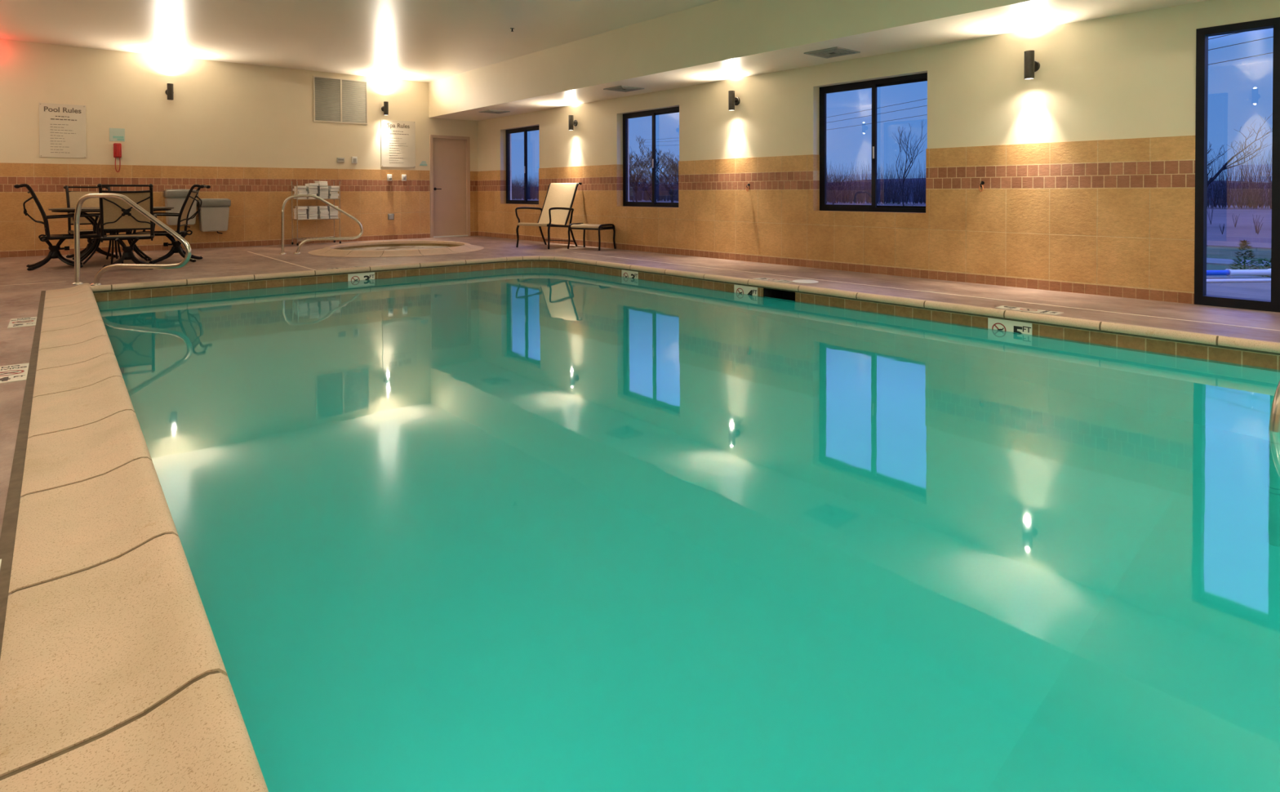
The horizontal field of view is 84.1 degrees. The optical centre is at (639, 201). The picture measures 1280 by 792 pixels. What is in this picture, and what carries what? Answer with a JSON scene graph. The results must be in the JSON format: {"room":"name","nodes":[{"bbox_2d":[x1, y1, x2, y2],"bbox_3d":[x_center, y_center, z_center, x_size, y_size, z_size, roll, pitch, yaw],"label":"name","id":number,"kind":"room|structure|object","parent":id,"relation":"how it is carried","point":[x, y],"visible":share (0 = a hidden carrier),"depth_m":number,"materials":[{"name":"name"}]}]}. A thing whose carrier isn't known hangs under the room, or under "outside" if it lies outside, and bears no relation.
{"room":"indoor swimming pool","nodes":[
{"label":"indoor swimming pool","id":0,"kind":"room"},
{"bbox_2d":[0,39,477,195],"bbox_3d":[-7.137,-0.950,12.631,9.757,3.500,0.200,-1,1,-40],"label":"wall","id":1,"kind":"structure","parent":0,"point":[220,113],"depth_m":12.13,"materials":[{"name":"beige paint"}]},
{"bbox_2d":[38,102,86,158],"bbox_3d":[-8.918,-1.089,10.976,0.563,0.828,0.014,-1,1,-40],"label":"sign","id":2,"kind":"object","parent":1,"relation":"attached to","point":[62,126],"visible":1,"depth_m":10.97,"materials":[{"name":"plastic"}]},
{"bbox_2d":[49,115,76,152],"bbox_3d":[-8.909,-1.032,10.979,0.321,0.566,0.002,-1,1,-40],"label":"print","id":3,"kind":"object","parent":2,"relation":"attached to","point":[63,129],"depth_m":10.98},
{"bbox_2d":[109,128,124,141],"bbox_3d":[-8.406,-1.068,11.417,0.200,0.210,0.008,-1,1,-40],"label":"sign","id":4,"kind":"object","parent":1,"relation":"attached to","point":[115,134],"visible":1,"depth_m":11.42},
{"bbox_2d":[112,135,124,140],"bbox_3d":[-8.390,-1.013,11.426,0.145,0.070,0.002,-1,1,-40],"label":"print","id":5,"kind":"object","parent":4,"relation":"attached to","point":[114,137],"depth_m":11.42},
{"bbox_2d":[113,142,121,172],"bbox_3d":[-8.377,-0.698,11.389,0.105,0.468,0.095,-1,1,-40],"label":"wall phone","id":6,"kind":"object","parent":1,"relation":"attached to","point":[117,146],"visible":1,"depth_m":11.36,"materials":[{"name":"red plastic"}]},
{"bbox_2d":[164,83,173,100],"bbox_3d":[-7.819,-1.819,11.814,0.116,0.264,0.149,-1,1,-40],"label":"wall sconce","id":7,"kind":"object","parent":1,"relation":"attached to","point":[169,91],"visible":1,"depth_m":11.76,"materials":[{"name":"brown metal"}]},
{"bbox_2d":[163,189,198,227],"bbox_3d":[-7.662,0.122,11.855,0.470,0.645,0.310,-1,1,-40],"label":"bin","id":8,"kind":"object","parent":1,"relation":"attached to","point":[175,198],"visible":0.64,"depth_m":11.71,"materials":[{"name":"grey plastic"}]},
{"bbox_2d":[196,198,231,233],"bbox_3d":[-7.299,0.259,12.164,0.470,0.612,0.310,-1,1,-40],"label":"bin","id":9,"kind":"object","parent":1,"relation":"attached to","point":[213,215],"visible":0.84,"depth_m":12.06,"materials":[{"name":"grey plastic"}]},
{"bbox_2d":[0,162,478,257],"bbox_3d":[-7.089,0.098,12.546,9.297,1.405,0.010,-1,1,-40],"label":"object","id":10,"kind":"structure","parent":1,"relation":"attached to","point":[257,195],"depth_m":12.57,"materials":[{"name":"tile"}]},
{"bbox_2d":[313,75,367,124],"bbox_3d":[-5.747,-1.933,13.652,1.000,0.850,0.022,-1,1,-40],"label":"air vent","id":11,"kind":"object","parent":1,"relation":"in","point":[340,86],"visible":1,"depth_m":13.64,"materials":[{"name":"plastic"}]},
{"bbox_2d":[337,157,344,162],"bbox_3d":[-5.753,-0.795,13.652,0.135,0.085,0.033,-1,1,-40],"label":"wall box","id":12,"kind":"object","parent":1,"relation":"attached to","point":[339,159],"visible":1,"depth_m":13.64,"materials":[{"name":"grey plastic"}]},
{"bbox_2d":[351,156,357,163],"bbox_3d":[-5.556,-0.804,13.816,0.100,0.130,0.038,-1,1,-40],"label":"thermostat","id":13,"kind":"object","parent":1,"relation":"attached to","point":[354,159],"visible":1,"depth_m":13.80,"materials":[{"name":"white plastic"}]},
{"bbox_2d":[381,101,388,115],"bbox_3d":[-5.069,-1.847,14.144,0.116,0.264,0.149,-1,1,-40],"label":"wall sconce","id":14,"kind":"object","parent":1,"relation":"attached to","point":[384,108],"visible":1,"depth_m":14.09,"materials":[{"name":"brown metal"}]},
{"bbox_2d":[386,173,391,181],"bbox_3d":[-5.021,-0.475,14.252,0.100,0.135,0.050,-1,1,-40],"label":"timer","id":15,"kind":"object","parent":1,"relation":"attached to","point":[388,175],"visible":1,"depth_m":14.24,"materials":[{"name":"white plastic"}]},
{"bbox_2d":[387,213,394,219],"bbox_3d":[-5.009,0.311,14.281,0.120,0.120,0.034,-1,1,-40],"label":"outlet cover","id":16,"kind":"object","parent":1,"relation":"attached to","point":[390,216],"visible":1,"depth_m":14.27,"materials":[{"name":"grey plastic"}]},
{"bbox_2d":[381,119,415,167],"bbox_3d":[-4.892,-1.163,14.386,0.705,0.946,0.014,-1,1,-40],"label":"sign","id":17,"kind":"object","parent":1,"relation":"attached to","point":[397,137],"visible":1,"depth_m":14.38,"materials":[{"name":"plastic"}]},
{"bbox_2d":[389,130,408,163],"bbox_3d":[-4.881,-1.099,14.391,0.402,0.644,0.002,-1,1,-40],"label":"print","id":18,"kind":"object","parent":17,"relation":"attached to","point":[398,140],"depth_m":14.39},
{"bbox_2d":[429,134,470,237],"bbox_3d":[-4.094,-0.318,15.190,0.905,2.150,0.220,-1,1,-40],"label":"door","id":19,"kind":"structure","parent":1,"relation":"in","point":[449,155],"depth_m":15.16,"materials":[{"name":"beige wood"}]},
{"bbox_2d":[0,0,717,82],"bbox_3d":[-1.208,-2.434,5.607,9.757,0.150,18.558,-1,1,-40],"label":"ceiling","id":20,"kind":"structure","parent":0,"point":[425,41],"depth_m":9.82,"materials":[{"name":"paint"}]},
{"bbox_2d":[333,243,461,249],"bbox_3d":[-3.984,1.258,11.764,2.140,0.990,2.140,-1,1,-40],"label":"basin","id":21,"kind":"object","parent":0,"point":[406,244],"visible":0.04,"depth_m":12.67,"materials":[{"name":"tile"}]},
{"bbox_2d":[342,245,451,250],"bbox_3d":[-3.985,0.815,11.758,2.138,0.001,2.138,-1,1,-40],"label":"water","id":22,"kind":"object","parent":21,"relation":"in","point":[392,247],"visible":0.33,"depth_m":12.32,"materials":[{"name":"liquid"}]},
{"bbox_2d":[511,180,521,194],"bbox_3d":[-5.072,-0.158,27.094,1.005,1.760,1.317,-1,1,-40],"label":"bare tree","id":23,"kind":"object","parent":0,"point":[517,184],"visible":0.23,"depth_m":27.00,"materials":[{"name":"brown plant"}]},
{"bbox_2d":[0,235,1279,595],"bbox_3d":[-1.202,0.877,5.648,9.747,0.001,18.558,-1,1,-40],"label":"floor","id":24,"kind":"structure","parent":0,"point":[21,300],"depth_m":7.42,"materials":[{"name":"concrete"}]},
{"bbox_2d":[0,363,29,383],"bbox_3d":[-3.328,0.912,3.744,0.152,0.015,0.454,-1,1,-39],"label":"depth marker","id":25,"kind":"object","parent":24,"relation":"on","point":[17,372],"visible":1,"depth_m":3.75,"materials":[{"name":"white tile"}]},
{"bbox_2d":[7,316,36,328],"bbox_3d":[-4.551,0.895,5.237,0.152,0.015,0.454,-1,1,-39],"label":"depth marker","id":26,"kind":"structure","parent":24,"relation":"on","point":[31,321],"depth_m":5.23,"materials":[{"name":"white tile"}]},
{"bbox_2d":[0,290,45,658],"bbox_3d":[-2.125,0.932,2.424,0.032,0.022,11.632,-1,1,-39],"label":"trim","id":27,"kind":"structure","parent":24,"relation":"on","point":[7,537],"depth_m":2.29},
{"bbox_2d":[13,183,100,270],"bbox_3d":[-7.468,0.317,9.131,0.863,1.074,0.602,-1,1,-41],"label":"dining chair","id":28,"kind":"object","parent":24,"relation":"on","point":[54,253],"visible":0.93,"depth_m":9.04,"materials":[{"name":"brown metal"}]},
{"bbox_2d":[63,185,120,259],"bbox_3d":[-8.037,0.301,10.430,0.863,1.074,0.602,1,1,43],"label":"dining chair","id":29,"kind":"object","parent":24,"relation":"on","point":[72,197],"visible":0.48,"depth_m":10.45,"materials":[{"name":"brown metal"}]},
{"bbox_2d":[48,206,173,264],"bbox_3d":[-7.326,0.466,9.894,1.397,0.754,1.397,0,1,38],"label":"patio table","id":30,"kind":"object","parent":24,"relation":"on","point":[93,249],"visible":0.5,"depth_m":9.71,"materials":[{"name":"metal"}]},
{"bbox_2d":[97,183,156,270],"bbox_3d":[-6.450,0.317,8.944,0.602,1.074,0.863,-1,1,-33],"label":"dining chair","id":31,"kind":"object","parent":24,"relation":"on","point":[115,214],"visible":0.88,"depth_m":8.81,"materials":[{"name":"brown metal"}]},
{"bbox_2d":[71,192,191,285],"bbox_3d":[-5.173,0.400,7.201,1.644,0.968,0.104,0,1,19],"label":"pool handrail","id":32,"kind":"object","parent":24,"relation":"on","point":[78,206],"visible":1,"depth_m":7.22,"materials":[{"name":"silver metal"}]},
{"bbox_2d":[0,283,268,791],"bbox_3d":[-1.992,0.910,2.559,0.345,0.082,11.572,-1,1,-39],"label":"pool coping","id":33,"kind":"structure","parent":24,"relation":"on","point":[113,676],"depth_m":1.55,"materials":[{"name":"concrete"}]},
{"bbox_2d":[130,184,210,263],"bbox_3d":[-6.494,0.304,9.856,0.863,1.074,0.602,0,1,-23],"label":"dining chair","id":34,"kind":"object","parent":24,"relation":"on","point":[183,216],"visible":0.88,"depth_m":9.83,"materials":[{"name":"brown metal"}]},
{"bbox_2d":[291,181,341,245],"bbox_3d":[-5.984,0.210,13.125,0.764,1.160,0.388,-1,1,-40],"label":"towel rack","id":35,"kind":"object","parent":24,"relation":"on","point":[298,239],"visible":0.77,"depth_m":13.01,"materials":[{"name":"silver metal"}]},
{"bbox_2d":[293,216,306,219],"bbox_3d":[-6.182,0.302,12.927,0.152,0.046,0.312,-2,2,-40],"label":"folded towel","id":36,"kind":"object","parent":35,"relation":"on","point":[295,217],"visible":0.89,"depth_m":12.84,"materials":[{"name":"fabric"}]},
{"bbox_2d":[293,213,306,217],"bbox_3d":[-6.179,0.255,12.924,0.152,0.046,0.312,-2,2,-40],"label":"folded towel","id":37,"kind":"object","parent":36,"relation":"on","point":[295,215],"visible":0.99,"depth_m":12.82,"materials":[{"name":"fabric"}]},
{"bbox_2d":[293,211,306,213],"bbox_3d":[-6.186,0.208,12.920,0.152,0.046,0.312,0,0,-38],"label":"folded towel","id":38,"kind":"object","parent":37,"relation":"on","point":[295,212],"visible":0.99,"depth_m":12.81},
{"bbox_2d":[293,208,306,211],"bbox_3d":[-6.196,0.161,12.938,0.152,0.046,0.312,-1,2,-40],"label":"folded towel","id":39,"kind":"object","parent":38,"relation":"on","point":[295,209],"visible":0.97,"depth_m":12.84,"materials":[{"name":"fabric"}]},
{"bbox_2d":[295,205,307,208],"bbox_3d":[-6.167,0.114,12.932,0.152,0.046,0.312,-1,3,-38],"label":"folded towel","id":40,"kind":"object","parent":39,"relation":"on","point":[299,206],"visible":0.99,"depth_m":12.83,"materials":[{"name":"fabric"}]},
{"bbox_2d":[292,198,339,199],"bbox_3d":[-5.986,-0.040,13.120,0.750,0.014,0.353,-1,1,-40],"label":"shelf","id":41,"kind":"object","parent":35,"relation":"attached to","point":[296,198],"depth_m":12.92,"materials":[{"name":"silver metal"}]},
{"bbox_2d":[292,217,339,220],"bbox_3d":[-5.985,0.328,13.125,0.750,0.014,0.353,-1,1,-40],"label":"shelf","id":42,"kind":"object","parent":35,"relation":"attached to","point":[292,218],"depth_m":12.98,"materials":[{"name":"silver metal"}]},
{"bbox_2d":[292,236,339,239],"bbox_3d":[-5.984,0.680,13.130,0.750,0.014,0.353,-1,1,-40],"label":"shelf","id":43,"kind":"object","parent":35,"relation":"attached to","point":[298,238],"depth_m":13.13,"materials":[{"name":"silver metal"}]},
{"bbox_3d":[-6.049,-0.068,13.039,0.152,0.046,0.312,-1,0,-38],"label":"folded towel","id":44,"kind":"object","parent":35,"relation":"on","visible":0},
{"bbox_3d":[-6.049,-0.115,13.035,0.152,0.046,0.312,-1,0,-38],"label":"folded towel","id":45,"kind":"object","parent":44,"relation":"on","visible":0},
{"bbox_2d":[307,191,318,193],"bbox_3d":[-6.044,-0.162,13.063,0.152,0.046,0.312,-2,0,-39],"label":"folded towel","id":46,"kind":"object","parent":45,"relation":"on","point":[308,192],"visible":0.77,"depth_m":12.94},
{"bbox_2d":[306,188,317,191],"bbox_3d":[-6.041,-0.209,13.039,0.152,0.046,0.312,1,1,-40],"label":"folded towel","id":47,"kind":"object","parent":46,"relation":"on","point":[307,189],"visible":0.82,"depth_m":12.93,"materials":[{"name":"fabric"}]},
{"bbox_2d":[306,186,317,188],"bbox_3d":[-6.038,-0.256,13.039,0.152,0.046,0.312,-1,0,-39],"label":"folded towel","id":48,"kind":"object","parent":47,"relation":"on","point":[307,187],"visible":0.86,"depth_m":12.93,"materials":[{"name":"fabric"}]},
{"bbox_2d":[304,182,318,186],"bbox_3d":[-6.033,-0.303,13.047,0.152,0.056,0.313,-1,1,-40],"label":"folded towel","id":49,"kind":"object","parent":48,"relation":"on","point":[309,184],"visible":0.98,"depth_m":12.94,"materials":[{"name":"fabric"}]},
{"bbox_2d":[279,194,363,254],"bbox_3d":[-5.034,0.360,11.243,1.222,0.937,0.104,-1,1,-26],"label":"handrail","id":50,"kind":"object","parent":24,"relation":"on","point":[286,200],"visible":1,"depth_m":11.18,"materials":[{"name":"silver metal"}]},
{"bbox_2d":[307,240,484,257],"bbox_3d":[-3.986,0.772,11.758,2.740,0.102,2.740,-1,1,-40],"label":"hot tub","id":51,"kind":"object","parent":24,"relation":"on","point":[329,251],"depth_m":10.93,"materials":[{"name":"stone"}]},
{"bbox_2d":[515,182,582,248],"bbox_3d":[-1.563,0.233,12.370,0.806,1.126,0.927,0,1,35],"label":"lounge chair","id":52,"kind":"object","parent":24,"relation":"on","point":[556,210],"visible":0.98,"depth_m":12.46,"materials":[{"name":"beige fabric"}]},
{"bbox_2d":[567,222,616,250],"bbox_3d":[-0.807,0.581,11.840,0.691,0.427,0.461,0,1,35],"label":"ottoman","id":53,"kind":"object","parent":24,"relation":"on","point":[574,225],"visible":1,"depth_m":11.78,"materials":[{"name":"brown metal"}]},
{"bbox_2d":[88,255,1279,355],"bbox_3d":[0.348,0.878,4.410,5.498,0.082,11.765,-1,1,-40],"label":"trim","id":54,"kind":"structure","parent":24,"relation":"on","point":[1215,340],"depth_m":6.52,"materials":[{"name":"stone"}]},
{"bbox_2d":[752,277,792,282],"bbox_3d":[1.431,0.846,7.592,0.152,0.015,0.454,-1,1,-40],"label":"depth marker","id":55,"kind":"object","parent":24,"relation":"on","point":[759,278],"visible":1,"depth_m":7.60,"materials":[{"name":"white tile"}]},
{"bbox_2d":[792,279,818,283],"bbox_3d":[1.735,0.840,7.451,0.270,0.007,0.270,-1,1,-40],"label":"lid","id":56,"kind":"object","parent":24,"relation":"on","point":[801,281],"visible":1,"depth_m":7.43,"materials":[{"name":"white plastic"}]},
{"bbox_2d":[995,305,1062,315],"bbox_3d":[3.086,0.868,5.639,0.152,0.015,0.454,-1,1,-40],"label":"depth marker","id":57,"kind":"object","parent":24,"relation":"on","point":[1047,312],"visible":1,"depth_m":5.63,"materials":[{"name":"white tile"}]},
{"bbox_2d":[1268,380,1279,432],"bbox_3d":[3.782,1.188,3.426,2.133,2.310,0.103,0,1,-19],"label":"handrail","id":58,"kind":"object","parent":24,"relation":"on","point":[1274,420],"visible":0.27,"depth_m":3.11,"materials":[{"name":"silver metal"}]},
{"bbox_2d":[428,0,1207,120],"bbox_3d":[1.892,-2.050,8.251,1.137,0.749,18.178,-1,1,-40],"label":"ceiling","id":59,"kind":"structure","parent":0,"point":[719,40],"depth_m":8.53,"materials":[{"name":"paint"}]},
{"bbox_2d":[478,109,510,113],"bbox_3d":[-2.813,-1.727,13.720,0.440,0.016,0.440,-1,1,-40],"label":"ceiling vent","id":60,"kind":"object","parent":59,"relation":"in","point":[490,111],"visible":1,"depth_m":13.67,"materials":[{"name":"grey metal"}]},
{"bbox_2d":[603,85,644,92],"bbox_3d":[-0.244,-1.694,10.719,0.440,0.016,0.440,-1,1,-40],"label":"ceiling vent","id":61,"kind":"object","parent":59,"relation":"in","point":[620,88],"visible":1,"depth_m":10.66,"materials":[{"name":"grey metal"}]},
{"bbox_2d":[804,46,860,58],"bbox_3d":[2.153,-1.664,7.966,0.440,0.016,0.440,-1,1,-40],"label":"ceiling vent","id":62,"kind":"object","parent":59,"relation":"in","point":[836,51],"visible":1,"depth_m":7.93,"materials":[{"name":"grey metal"}]},
{"bbox_2d":[477,0,1279,201],"bbox_3d":[2.355,-0.925,8.773,0.260,3.500,18.358,-1,1,-40],"label":"wall","id":63,"kind":"structure","parent":0,"point":[1130,75],"depth_m":7.25,"materials":[{"name":"beige paint"}]},
{"bbox_2d":[505,125,538,204],"bbox_3d":[-2.304,-0.712,14.306,0.092,1.550,1.500,-1,1,-40],"label":"window","id":64,"kind":"structure","parent":63,"relation":"in","point":[525,130],"depth_m":14.45,"materials":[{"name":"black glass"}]},
{"bbox_2d":[568,115,577,130],"bbox_3d":[-1.203,-1.397,12.649,0.149,0.264,0.116,-1,1,-40],"label":"wall sconce","id":65,"kind":"object","parent":63,"relation":"attached to","point":[571,122],"visible":1,"depth_m":12.60,"materials":[{"name":"brown metal"}]},
{"bbox_2d":[3,251,1279,330],"bbox_3d":[0.761,0.856,6.938,16.469,0.006,6.769,0,1,19],"label":"trim","id":66,"kind":"structure","parent":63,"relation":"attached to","point":[248,251],"depth_m":6.67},
{"bbox_2d":[622,106,679,207],"bbox_3d":[0.218,-0.679,11.329,0.092,1.550,1.507,-1,1,-40],"label":"window","id":67,"kind":"structure","parent":63,"relation":"in","point":[673,109],"depth_m":11.47,"materials":[{"name":"black metal"}]},
{"bbox_2d":[728,90,740,111],"bbox_3d":[1.276,-1.375,9.723,0.149,0.264,0.116,-1,1,-40],"label":"wall sconce","id":68,"kind":"object","parent":63,"relation":"attached to","point":[732,100],"visible":1,"depth_m":9.67,"materials":[{"name":"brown metal"}]},
{"bbox_2d":[477,135,1195,304],"bbox_3d":[2.300,0.123,8.739,0.130,1.405,18.358,-1,1,-40],"label":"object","id":69,"kind":"structure","parent":63,"relation":"attached to","point":[1104,217],"depth_m":7.42,"materials":[{"name":"tile"}]},
{"bbox_2d":[819,72,927,213],"bbox_3d":[2.744,-0.646,8.348,0.092,1.550,1.482,-1,1,-40],"label":"window","id":70,"kind":"structure","parent":63,"relation":"in","point":[873,84],"depth_m":8.37,"materials":[{"name":"black metal"}]},
{"bbox_2d":[1023,50,1039,79],"bbox_3d":[3.745,-1.303,6.809,0.149,0.264,0.116,-1,1,-40],"label":"wall sconce","id":71,"kind":"object","parent":63,"relation":"attached to","point":[1030,65],"visible":1,"depth_m":6.76,"materials":[{"name":"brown metal"}]},
{"bbox_2d":[1194,17,1279,312],"bbox_3d":[4.835,-0.284,5.723,0.112,2.285,0.557,-1,1,-40],"label":"window","id":72,"kind":"structure","parent":63,"relation":"in","point":[1201,297],"depth_m":5.80,"materials":[{"name":"black metal"}]},
{"bbox_3d":[0.128,1.799,4.126,5.690,1.470,11.340,-1,1,-40],"label":"basin","id":73,"kind":"object","parent":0,"visible":0},
{"bbox_2d":[93,261,539,301],"bbox_3d":[-3.382,0.938,8.429,5.001,0.159,0.182,-1,1,-40],"label":"trim","id":74,"kind":"structure","parent":73,"relation":"attached to","point":[152,292],"depth_m":8.02,"materials":[{"name":"tile"}]},
{"bbox_2d":[347,271,374,280],"bbox_3d":[-3.358,0.940,8.566,0.315,0.150,0.007,-1,1,-40],"label":"depth marker","id":75,"kind":"object","parent":74,"relation":"attached to","point":[362,276],"visible":0.63,"depth_m":8.56,"materials":[{"name":"white tile"}]},
{"bbox_2d":[539,261,764,296],"bbox_3d":[-0.027,0.925,8.603,0.161,0.159,3.903,-1,1,-43],"label":"trim","id":76,"kind":"structure","parent":73,"relation":"attached to","point":[646,276],"depth_m":8.36,"materials":[{"name":"tile"}]},
{"bbox_2d":[622,269,638,278],"bbox_3d":[-0.125,0.928,8.732,0.007,0.150,0.315,-1,1,-40],"label":"depth marker","id":77,"kind":"object","parent":76,"relation":"attached to","point":[628,273],"visible":0.63,"depth_m":8.72,"materials":[{"name":"white tile"}]},
{"bbox_2d":[733,284,757,295],"bbox_3d":[1.087,0.944,7.302,0.007,0.150,0.315,-1,1,-40],"label":"depth marker","id":78,"kind":"object","parent":76,"relation":"attached to","point":[737,288],"visible":0.7,"depth_m":7.30,"materials":[{"name":"white tile"}]},
{"bbox_2d":[96,266,1279,791],"bbox_3d":[0.212,1.820,4.198,5.385,1.645,11.316,-1,1,-40],"label":"pool water","id":79,"kind":"object","parent":73,"relation":"in","point":[523,529],"visible":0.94,"depth_m":2.17,"materials":[{"name":"teal liquid"}]},
{"bbox_2d":[763,288,795,301],"bbox_3d":[1.479,0.946,7.074,0.300,0.169,0.395,-1,1,-40],"label":"skimmer","id":80,"kind":"object","parent":73,"relation":"attached to","point":[779,294],"visible":0.2,"depth_m":7.23,"materials":[{"name":"black plastic"}]},
{"bbox_2d":[794,292,1279,369],"bbox_3d":[3.698,0.974,4.222,0.001,0.159,6.845,-1,1,-40],"label":"trim","id":81,"kind":"structure","parent":73,"relation":"attached to","point":[1186,349],"depth_m":4.93,"materials":[{"name":"tile"}]},
{"bbox_2d":[987,317,1031,334],"bbox_3d":[2.768,0.966,5.318,0.007,0.150,0.315,-1,1,-40],"label":"depth marker","id":82,"kind":"object","parent":81,"relation":"attached to","point":[993,323],"visible":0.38,"depth_m":5.31,"materials":[{"name":"white tile"}]},
{"label":"outside","id":83,"kind":"structure","parent":0,"visible":0},
{"bbox_2d":[677,52,1273,145],"bbox_3d":[12.202,-6.404,60.069,0.025,1.968,83.968,0,1,-16],"label":"power line","id":84,"kind":"object","parent":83,"point":[1270,52],"visible":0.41,"depth_m":26.97,"materials":[{"name":"black metal"}]},
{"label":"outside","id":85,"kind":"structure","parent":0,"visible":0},
{"bbox_2d":[511,198,1271,248],"bbox_3d":[25.971,0.090,73.779,101.000,0.220,199.000,-1,1,-40],"label":"field","id":86,"kind":"structure","parent":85,"point":[1232,235],"depth_m":21.37,"materials":[{"name":"white snow"}]},
{"bbox_2d":[644,149,679,202],"bbox_3d":[1.028,-0.561,24.881,2.010,2.588,1.569,-1,1,-34],"label":"bare tree","id":87,"kind":"object","parent":86,"relation":"on","point":[675,167],"visible":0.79,"depth_m":24.77,"materials":[{"name":"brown plant"}]},
{"bbox_2d":[662,154,679,185],"bbox_3d":[1.596,-0.552,27.081,1.706,2.507,2.099,0,1,-14],"label":"bare tree","id":88,"kind":"object","parent":86,"relation":"on","point":[675,160],"visible":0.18,"depth_m":26.71,"materials":[{"name":"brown plant"}]},
{"bbox_2d":[826,174,855,204],"bbox_3d":[10.923,-0.489,38.774,1.806,2.031,1.418,0,1,5],"label":"bare tree","id":89,"kind":"object","parent":86,"relation":"on","point":[835,196],"visible":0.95,"depth_m":38.72,"materials":[{"name":"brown plant"}]},
{"bbox_2d":[511,146,1271,208],"bbox_3d":[10.668,-1.788,67.900,5.993,3.728,131.496,-1,1,-40],"label":"brush","id":90,"kind":"object","parent":86,"relation":"on","point":[662,194],"visible":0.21,"depth_m":56.02,"materials":[{"name":"brown plant"}]},
{"bbox_2d":[892,120,927,205],"bbox_3d":[15.018,-2.043,39.357,1.968,5.086,2.872,0,1,23],"label":"bare tree","id":91,"kind":"object","parent":86,"relation":"on","point":[900,135],"visible":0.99,"depth_m":39.62,"materials":[{"name":"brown plant"}]},
{"bbox_2d":[1206,205,1239,226],"bbox_3d":[14.615,0.304,22.948,4.069,0.733,7.756,-1,1,-40],"label":"brush","id":92,"kind":"object","parent":86,"relation":"on","point":[1236,220],"visible":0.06,"depth_m":20.92,"materials":[{"name":"plant"}]},
{"bbox_2d":[1207,113,1272,186],"bbox_3d":[17.343,-0.918,21.703,1.778,3.336,3.276,-1,1,-40],"label":"bare tree","id":93,"kind":"object","parent":86,"relation":"on","point":[1224,167],"visible":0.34,"depth_m":21.10,"materials":[{"name":"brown plant"}]},
{"bbox_2d":[1218,213,1263,234],"bbox_3d":[12.308,0.510,17.857,3.797,0.472,5.539,-1,1,-40],"label":"brush","id":94,"kind":"object","parent":86,"relation":"on","point":[1256,229],"visible":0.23,"depth_m":16.35,"materials":[{"name":"brown plant"}]},
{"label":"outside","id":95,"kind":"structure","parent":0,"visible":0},
{"bbox_2d":[1206,246,1271,276],"bbox_3d":[22.843,0.185,71.785,112.353,0.300,200.000,-1,1,-40],"label":"lawn","id":96,"kind":"structure","parent":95,"point":[1218,252],"depth_m":11.68,"materials":[{"name":"green plant"}]},
{"bbox_2d":[629,146,651,201],"bbox_3d":[-0.413,-0.573,24.284,1.743,2.650,1.556,0,1,2],"label":"bare tree","id":97,"kind":"object","parent":96,"relation":"on","point":[636,164],"visible":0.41,"depth_m":24.48,"materials":[{"name":"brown plant"}]},
{"bbox_2d":[629,135,665,202],"bbox_3d":[0.225,-0.777,24.819,1.382,3.037,1.860,0,1,-5],"label":"bare tree","id":98,"kind":"object","parent":96,"relation":"on","point":[657,164],"visible":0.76,"depth_m":24.71,"materials":[{"name":"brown plant"}]},
{"bbox_2d":[1230,239,1259,276],"bbox_3d":[7.241,0.698,8.498,0.391,0.490,0.343,-1,1,-40],"label":"conifer shrub","id":99,"kind":"object","parent":96,"relation":"on","point":[1244,242],"visible":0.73,"depth_m":8.49,"materials":[{"name":"green plant"}]},
{"bbox_2d":[1248,257,1271,276],"bbox_3d":[7.577,0.802,8.545,0.433,0.273,0.418,-1,1,-40],"label":"shrub","id":100,"kind":"object","parent":96,"relation":"on","point":[1268,264],"visible":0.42,"depth_m":8.59,"materials":[{"name":"green plant"}]},
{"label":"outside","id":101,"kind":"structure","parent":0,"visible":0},
{"bbox_2d":[1206,275,1271,300],"bbox_3d":[3.051,0.925,10.460,2.943,0.190,20.000,-1,1,-40],"label":"patio","id":102,"kind":"structure","parent":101,"point":[1251,290],"depth_m":7.06,"materials":[{"name":"concrete"}]},
{"bbox_2d":[1206,268,1271,276],"bbox_3d":[6.535,0.795,7.901,1.094,0.090,0.090,0,1,-2],"label":"pole","id":103,"kind":"object","parent":102,"relation":"on","point":[1228,273],"visible":0.56,"depth_m":7.88,"materials":[{"name":"white plastic"}]},
{"bbox_2d":[1206,278,1271,282],"bbox_3d":[6.302,0.842,7.544,0.930,0.035,0.036,0,1,-4],"label":"pole","id":104,"kind":"object","parent":102,"relation":"on","point":[1240,280],"visible":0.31,"depth_m":7.53,"materials":[{"name":"white plastic"}]},
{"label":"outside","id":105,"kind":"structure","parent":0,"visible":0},
{"bbox_2d":[655,31,1242,139],"bbox_3d":[11.284,-7.130,59.284,0.025,1.968,83.968,0,1,-16],"label":"power line","id":106,"kind":"object","parent":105,"point":[1242,32],"visible":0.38,"depth_m":43.13,"materials":[{"name":"black metal"}]},
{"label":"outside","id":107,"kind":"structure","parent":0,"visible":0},
{"bbox_2d":[659,36,1272,142],"bbox_3d":[11.743,-6.847,59.675,0.025,1.968,83.968,0,1,-16],"label":"power line","id":108,"kind":"object","parent":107,"point":[1269,37],"visible":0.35,"depth_m":26.66,"materials":[{"name":"black metal"}]},
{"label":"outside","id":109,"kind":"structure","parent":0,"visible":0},
{"bbox_2d":[518,177,1271,205],"bbox_3d":[28.336,-1.459,89.528,35.000,2.478,260.000,-1,1,-40],"label":"hill","id":110,"kind":"structure","parent":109,"point":[907,180],"depth_m":67.06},
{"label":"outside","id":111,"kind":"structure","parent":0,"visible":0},
{"bbox_2d":[1206,257,1271,267],"bbox_3d":[0.493,0.838,20.088,0.900,0.120,90.000,-1,1,-40],"label":"path","id":112,"kind":"structure","parent":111,"point":[1209,260],"depth_m":10.30,"materials":[{"name":"concrete"}]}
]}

